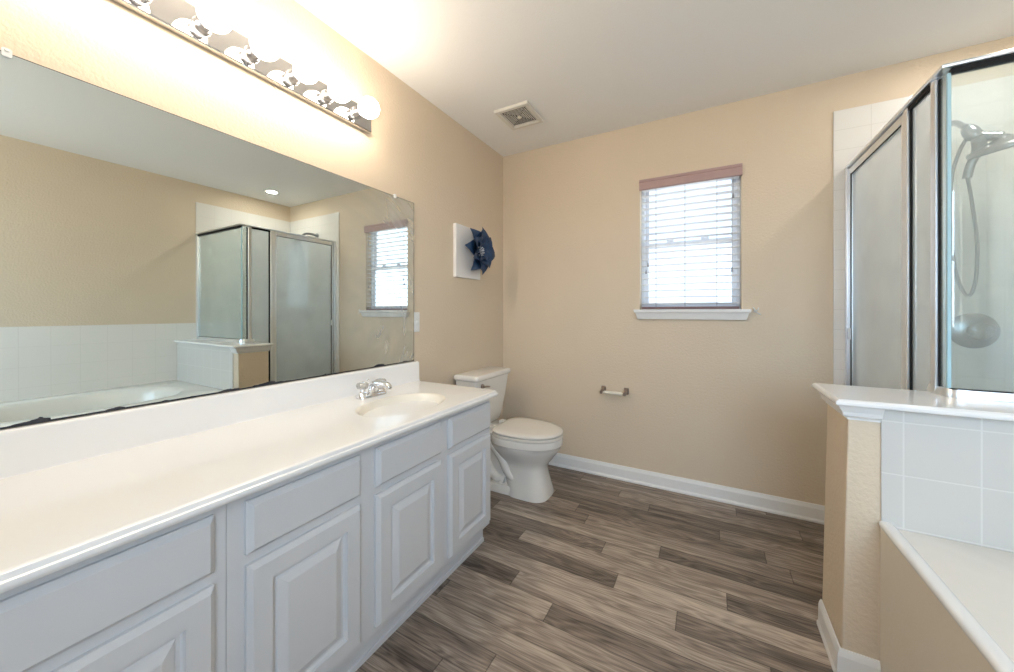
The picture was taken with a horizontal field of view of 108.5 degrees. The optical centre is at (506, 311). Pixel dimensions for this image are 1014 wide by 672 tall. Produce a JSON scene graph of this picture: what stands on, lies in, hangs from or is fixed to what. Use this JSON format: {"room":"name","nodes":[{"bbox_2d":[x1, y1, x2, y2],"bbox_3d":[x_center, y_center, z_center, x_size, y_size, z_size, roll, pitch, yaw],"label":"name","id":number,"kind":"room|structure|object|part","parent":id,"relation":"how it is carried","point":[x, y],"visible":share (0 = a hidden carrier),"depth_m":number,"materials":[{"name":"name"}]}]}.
{"room":"bathroom","nodes":[
{"label":"bathroom","id":0,"kind":"room"},
{"bbox_2d":[0,0,502,429],"bbox_3d":[-0.921,-0.056,1.521,0.120,2.440,3.690,0,0,29],"label":"wall","id":1,"kind":"structure","parent":0,"point":[413,151],"depth_m":1.64,"materials":[{"name":"beige paint"}]},
{"bbox_2d":[0,47,413,429],"bbox_3d":[-1.074,-0.176,1.108,0.011,0.913,2.240,0,0,29],"label":"wall mirror","id":2,"kind":"object","parent":1,"relation":"attached to","point":[149,255],"visible":1,"depth_m":1.13,"materials":[{"name":"grey mirror"}]},
{"bbox_2d":[0,361,419,478],"bbox_3d":[-1.067,0.338,1.100,0.030,0.112,2.291,0,0,29],"label":"backsplash","id":3,"kind":"structure","parent":1,"relation":"attached to","point":[30,448],"depth_m":1.12,"materials":[{"name":"stone"}]},
{"bbox_2d":[111,0,379,133],"bbox_3d":[-0.916,-0.936,1.236,0.164,0.106,1.225,0,0,29],"label":"vanity light","id":4,"kind":"object","parent":1,"relation":"attached to","point":[208,25],"visible":1,"depth_m":1.28,"materials":[{"name":"white glass"}]},
{"bbox_2d":[192,0,232,35],"bbox_3d":[-0.940,-0.936,1.163,0.134,0.092,0.092,0,0,29],"label":"bulb","id":5,"kind":"object","parent":4,"relation":"attached to","point":[209,17],"depth_m":1.14,"materials":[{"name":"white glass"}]},
{"bbox_2d":[244,29,280,62],"bbox_3d":[-0.868,-0.936,1.293,0.134,0.092,0.092,0,0,29],"label":"bulb","id":6,"kind":"object","parent":4,"relation":"attached to","point":[262,46],"depth_m":1.27,"materials":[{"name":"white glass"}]},
{"bbox_2d":[286,56,319,84],"bbox_3d":[-0.796,-0.936,1.423,0.134,0.092,0.092,0,0,29],"label":"bulb","id":7,"kind":"object","parent":4,"relation":"attached to","point":[303,71],"depth_m":1.40,"materials":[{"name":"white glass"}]},
{"bbox_2d":[321,78,351,103],"bbox_3d":[-0.723,-0.936,1.554,0.134,0.092,0.092,0,0,29],"label":"bulb","id":8,"kind":"object","parent":4,"relation":"attached to","point":[338,91],"depth_m":1.53,"materials":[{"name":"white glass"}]},
{"bbox_2d":[351,96,379,118],"bbox_3d":[-0.651,-0.936,1.684,0.134,0.092,0.092,0,0,29],"label":"bulb","id":9,"kind":"object","parent":4,"relation":"attached to","point":[367,107],"depth_m":1.65,"materials":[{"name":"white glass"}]},
{"bbox_2d":[414,312,419,331],"bbox_3d":[-0.519,0.058,2.109,0.013,0.114,0.047,0,0,29],"label":"light switch","id":10,"kind":"object","parent":1,"relation":"attached to","point":[416,314],"visible":1,"depth_m":2.11,"materials":[{"name":"white plastic"}]},
{"bbox_2d":[453,223,494,279],"bbox_3d":[-0.211,-0.419,2.544,0.130,0.370,0.363,0,0,29],"label":"wall art","id":11,"kind":"object","parent":1,"relation":"attached to","point":[473,251],"visible":1,"depth_m":2.50,"materials":[{"name":"white fabric"}]},
{"bbox_3d":[-0.275,-0.411,2.539,0.023,0.354,0.292,0,0,29],"label":"panel","id":12,"kind":"part","parent":11,"relation":"part of","materials":[{"name":"white fabric"}]},
{"bbox_2d":[356,465,832,671],"bbox_3d":[0.439,1.214,0.768,3.230,0.100,3.690,0,0,29],"label":"floor","id":13,"kind":"structure","parent":0,"point":[602,574],"depth_m":1.50,"materials":[{"name":"brown wood"}]},
{"bbox_2d":[0,504,225,671],"bbox_3d":[-1.127,0.793,0.470,0.532,0.742,1.110,0,0,29],"label":"vanity cabinet","id":14,"kind":"object","parent":13,"relation":"on","point":[156,601],"visible":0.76,"depth_m":0.69,"materials":[{"name":"white paint"}]},
{"bbox_3d":[-0.765,0.822,0.597,0.020,0.435,0.484,0,0,29],"label":"door","id":15,"kind":"part","parent":14,"relation":"part of","materials":[{"name":"white paint"}]},
{"bbox_2d":[226,400,489,671],"bbox_3d":[-0.580,0.793,1.457,0.532,0.742,1.146,0,0,29],"label":"vanity cabinet","id":16,"kind":"object","parent":13,"relation":"on","point":[325,563],"visible":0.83,"depth_m":1.11,"materials":[{"name":"white paint"}]},
{"bbox_2d":[0,361,497,593],"bbox_3d":[-0.836,0.407,0.972,0.558,0.250,2.292,0,0,29],"label":"countertop","id":17,"kind":"structure","parent":16,"relation":"on","point":[73,491],"depth_m":0.96,"materials":[{"name":"stone"}]},
{"bbox_2d":[356,378,391,399],"bbox_3d":[-0.591,0.353,1.681,0.156,0.078,0.156,0,0,29],"label":"faucet","id":18,"kind":"object","parent":17,"relation":"on","point":[370,392],"visible":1,"depth_m":1.67,"materials":[{"name":"silver metal"}]},
{"bbox_3d":[-0.656,0.365,1.658,0.044,0.030,0.044,0,0,29],"label":"handle","id":19,"kind":"part","parent":18,"relation":"part of","materials":[{"name":"silver metal"}]},
{"bbox_3d":[-0.631,0.382,1.704,0.056,0.019,0.156,0,0,29],"label":"plate","id":20,"kind":"part","parent":18,"relation":"part of","materials":[{"name":"silver metal"}]},
{"bbox_3d":[-0.589,0.347,1.680,0.151,0.066,0.042,0,0,29],"label":"spout","id":21,"kind":"part","parent":18,"relation":"part of","materials":[{"name":"silver metal"}]},
{"bbox_3d":[-0.606,0.365,1.749,0.044,0.030,0.044,0,0,29],"label":"handle","id":22,"kind":"part","parent":18,"relation":"part of","materials":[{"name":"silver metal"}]},
{"bbox_2d":[355,393,444,416],"bbox_3d":[-0.445,0.462,1.566,0.309,0.140,0.443,0,0,29],"label":"sink basin","id":23,"kind":"object","parent":17,"relation":"in","point":[397,404],"depth_m":1.62,"materials":[{"name":"white ceramic"}]},
{"bbox_3d":[-0.538,0.514,1.006,0.020,0.128,0.323,0,0,29],"label":"drawer","id":24,"kind":"part","parent":16,"relation":"part of","materials":[{"name":"white paint"}]},
{"bbox_3d":[-0.538,0.822,1.006,0.020,0.435,0.323,0,0,29],"label":"door","id":25,"kind":"part","parent":16,"relation":"part of","materials":[{"name":"white paint"}]},
{"bbox_3d":[-0.350,0.514,1.346,0.020,0.128,0.331,0,0,29],"label":"drawer","id":26,"kind":"part","parent":16,"relation":"part of","materials":[{"name":"white paint"}]},
{"bbox_3d":[-0.350,0.822,1.346,0.020,0.435,0.331,0,0,29],"label":"door","id":27,"kind":"part","parent":16,"relation":"part of","materials":[{"name":"white paint"}]},
{"bbox_3d":[-0.165,0.514,1.680,0.020,0.128,0.326,0,0,29],"label":"drawer","id":28,"kind":"part","parent":16,"relation":"part of","materials":[{"name":"white paint"}]},
{"bbox_3d":[-0.165,0.822,1.680,0.020,0.435,0.326,0,0,29],"label":"door","id":29,"kind":"part","parent":16,"relation":"part of","materials":[{"name":"white paint"}]},
{"bbox_2d":[454,366,562,502],"bbox_3d":[0.047,0.788,2.429,0.673,0.753,0.456,0,0,29],"label":"toilet","id":30,"kind":"object","parent":13,"relation":"on","point":[522,450],"visible":0.84,"depth_m":2.30,"materials":[{"name":"ceramic"}]},
{"bbox_3d":[-0.164,0.613,2.546,0.175,0.329,0.434,0,0,29],"label":"tank","id":31,"kind":"part","parent":30,"relation":"part of","materials":[{"name":"white ceramic"}]},
{"bbox_3d":[-0.162,0.429,2.545,0.196,0.036,0.456,0,0,29],"label":"tank lid","id":32,"kind":"part","parent":30,"relation":"part of","materials":[{"name":"white ceramic"}]},
{"bbox_3d":[0.148,0.778,2.373,0.440,0.017,0.376,0,0,29],"label":"seat","id":33,"kind":"part","parent":30,"relation":"part of","materials":[{"name":"plastic"}]},
{"bbox_3d":[0.149,0.755,2.372,0.438,0.024,0.376,0,0,29],"label":"seat lid","id":34,"kind":"part","parent":30,"relation":"part of","materials":[{"name":"plastic"}]},
{"bbox_2d":[879,521,1013,671],"bbox_3d":[1.237,0.841,0.221,1.046,0.412,1.466,0,0,29],"label":"bathtub","id":35,"kind":"object","parent":13,"relation":"on","point":[974,584],"visible":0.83,"depth_m":0.87,"materials":[{"name":"ceramic"}]},
{"bbox_3d":[1.981,1.112,1.398,0.886,0.105,0.836,0,0,29],"label":"shower pan","id":36,"kind":"object","parent":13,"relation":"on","visible":0},
{"bbox_2d":[845,48,1013,402],"bbox_3d":[1.968,0.139,1.348,0.860,1.840,0.937,0,0,29],"label":"shower enclosure","id":37,"kind":"object","parent":36,"relation":"on","point":[903,173],"visible":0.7,"depth_m":1.36,"materials":[{"name":"glass"}]},
{"bbox_3d":[1.676,0.136,1.659,0.024,1.796,0.624,0,0,29],"label":"door","id":38,"kind":"part","parent":37,"relation":"part of","materials":[{"name":"glass"}]},
{"bbox_3d":[1.678,0.133,1.663,0.005,1.730,0.588,0,0,29],"label":"door glass","id":39,"kind":"part","parent":37,"relation":"part of","materials":[{"name":"clear glass"}]},
{"bbox_3d":[1.469,0.136,1.285,0.005,1.803,0.151,0,0,29],"label":"narrow glass","id":40,"kind":"part","parent":37,"relation":"part of","materials":[{"name":"clear glass"}]},
{"bbox_3d":[1.968,-0.773,1.347,0.860,0.015,0.937,0,0,29],"label":"header rail","id":41,"kind":"part","parent":37,"relation":"part of","materials":[{"name":"metal"}]},
{"bbox_3d":[1.425,-0.249,1.206,0.028,1.034,0.028,0,0,29],"label":"corner post","id":42,"kind":"part","parent":37,"relation":"part of","materials":[{"name":"metal"}]},
{"bbox_3d":[1.777,0.256,0.992,0.850,0.026,0.109,0,0,29],"label":"rail","id":43,"kind":"part","parent":37,"relation":"part of","materials":[{"name":"metal"}]},
{"bbox_2d":[295,0,1013,156],"bbox_3d":[0.439,-1.326,0.768,3.230,0.100,3.690,0,0,29],"label":"ceiling","id":44,"kind":"structure","parent":0,"point":[588,68],"depth_m":1.75,"materials":[{"name":"white paint"}]},
{"bbox_2d":[494,100,543,129],"bbox_3d":[0.081,-1.265,2.365,0.235,0.020,0.254,0,0,29],"label":"ceiling vent","id":45,"kind":"object","parent":44,"relation":"in","point":[523,114],"visible":1,"depth_m":2.35,"materials":[{"name":"plastic"}]},
{"bbox_2d":[501,106,536,125],"bbox_3d":[0.081,-1.265,2.365,0.175,0.002,0.188,0,0,29],"label":"grille","id":46,"kind":"object","parent":45,"relation":"attached to","point":[522,115],"depth_m":2.37,"materials":[{"name":"plastic"}]},
{"bbox_2d":[503,36,1013,505],"bbox_3d":[1.304,-0.056,2.329,2.990,2.440,0.120,0,0,29],"label":"wall","id":47,"kind":"structure","parent":0,"point":[730,403],"depth_m":2.34,"materials":[{"name":"beige paint"}]},
{"bbox_2d":[600,385,628,395],"bbox_3d":[0.739,0.547,2.529,0.188,0.046,0.078,0,0,29],"label":"toilet paper holder","id":48,"kind":"object","parent":47,"relation":"attached to","point":[603,388],"visible":1,"depth_m":2.51,"materials":[{"name":"silver metal"}]},
{"bbox_3d":[0.671,0.547,2.567,0.032,0.046,0.078,0,0,29],"label":"post","id":49,"kind":"part","parent":48,"relation":"part of","materials":[{"name":"silver metal"}]},
{"bbox_3d":[0.807,0.547,2.491,0.032,0.046,0.078,0,0,29],"label":"post","id":50,"kind":"part","parent":48,"relation":"part of","materials":[{"name":"silver metal"}]},
{"bbox_2d":[548,453,824,523],"bbox_3d":[0.863,1.116,2.493,2.060,0.096,0.020,0,0,29],"label":"baseboard","id":51,"kind":"structure","parent":47,"relation":"attached to","point":[806,511],"depth_m":2.29,"materials":[{"name":"white paint"}]},
{"bbox_2d":[634,176,751,319],"bbox_3d":[1.181,-0.422,2.369,0.663,0.941,0.162,0,0,29],"label":"window","id":52,"kind":"structure","parent":47,"relation":"in","point":[682,314],"depth_m":2.31,"materials":[{"name":"white plastic"}]},
{"bbox_3d":[1.199,-0.255,2.414,0.538,0.434,0.020,0,0,29],"label":"sash","id":53,"kind":"part","parent":52,"relation":"part of","materials":[{"name":"white plastic"}]},
{"bbox_2d":[639,163,742,308],"bbox_3d":[1.169,-0.455,2.357,0.588,0.872,0.078,0,0,29],"label":"window blind","id":54,"kind":"object","parent":52,"relation":"attached to","point":[729,172],"visible":1,"depth_m":2.35,"materials":[{"name":"white plastic"}]},
{"bbox_3d":[1.173,-0.027,2.368,0.562,0.016,0.052,0,0,29],"label":"rail","id":55,"kind":"part","parent":54,"relation":"part of","materials":[{"name":"white plastic"}]},
{"bbox_3d":[1.209,-0.653,2.431,0.538,0.435,0.020,0,0,29],"label":"sash","id":56,"kind":"part","parent":52,"relation":"part of","materials":[{"name":"white plastic"}]},
{"bbox_3d":[1.169,0.015,2.347,0.663,0.066,0.112,0,0,29],"label":"sill","id":57,"kind":"part","parent":52,"relation":"part of","materials":[{"name":"white paint"}]},
{"bbox_2d":[833,75,1013,391],"bbox_3d":[2.177,0.036,1.772,0.907,2.257,0.008,0,0,29],"label":"tiled wall","id":58,"kind":"structure","parent":47,"relation":"attached to","point":[988,105],"depth_m":1.74,"materials":[{"name":"white tile"}]},
{"bbox_2d":[951,313,1000,348],"bbox_3d":[2.205,0.089,1.707,0.170,0.170,0.079,0,0,29],"label":"shower valve","id":59,"kind":"object","parent":58,"relation":"attached to","point":[969,330],"visible":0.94,"depth_m":1.73,"materials":[{"name":"silver metal"}]},
{"bbox_2d":[951,120,1013,296],"bbox_3d":[2.121,-0.484,1.626,0.212,0.833,0.364,0,0,12],"label":"shower fixture","id":60,"kind":"object","parent":58,"relation":"attached to","point":[972,133],"visible":0.8,"depth_m":1.62,"materials":[{"name":"silver metal"}]},
{"bbox_3d":[2.087,-0.859,1.715,0.058,0.084,0.199,0,0,15],"label":"arm","id":61,"kind":"part","parent":60,"relation":"part of","materials":[{"name":"silver metal"}]},
{"bbox_2d":[812,383,1013,660],"bbox_3d":[1.597,0.717,0.983,1.155,0.895,0.308,0,0,29],"label":"wall partition","id":62,"kind":"structure","parent":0,"point":[921,462],"depth_m":1.10,"materials":[{"name":"white tile"}]},
{"bbox_2d":[817,599,880,671],"bbox_3d":[1.146,1.116,1.234,0.106,0.096,0.239,0,0,29],"label":"baseboard","id":63,"kind":"structure","parent":62,"relation":"attached to","point":[841,660],"depth_m":1.16,"materials":[{"name":"white paint"}]},
{"bbox_3d":[1.145,0.314,1.232,0.108,0.048,0.271,0,0,29],"label":"bed moulding","id":64,"kind":"part","parent":62,"relation":"part of","materials":[{"name":"white paint"}]},
{"bbox_2d":[880,527,994,671],"bbox_3d":[0.796,0.908,0.468,0.024,0.512,1.472,0,0,29],"label":"wall","id":65,"kind":"structure","parent":0,"point":[918,634],"depth_m":0.93,"materials":[{"name":"beige paint"}]}
]}

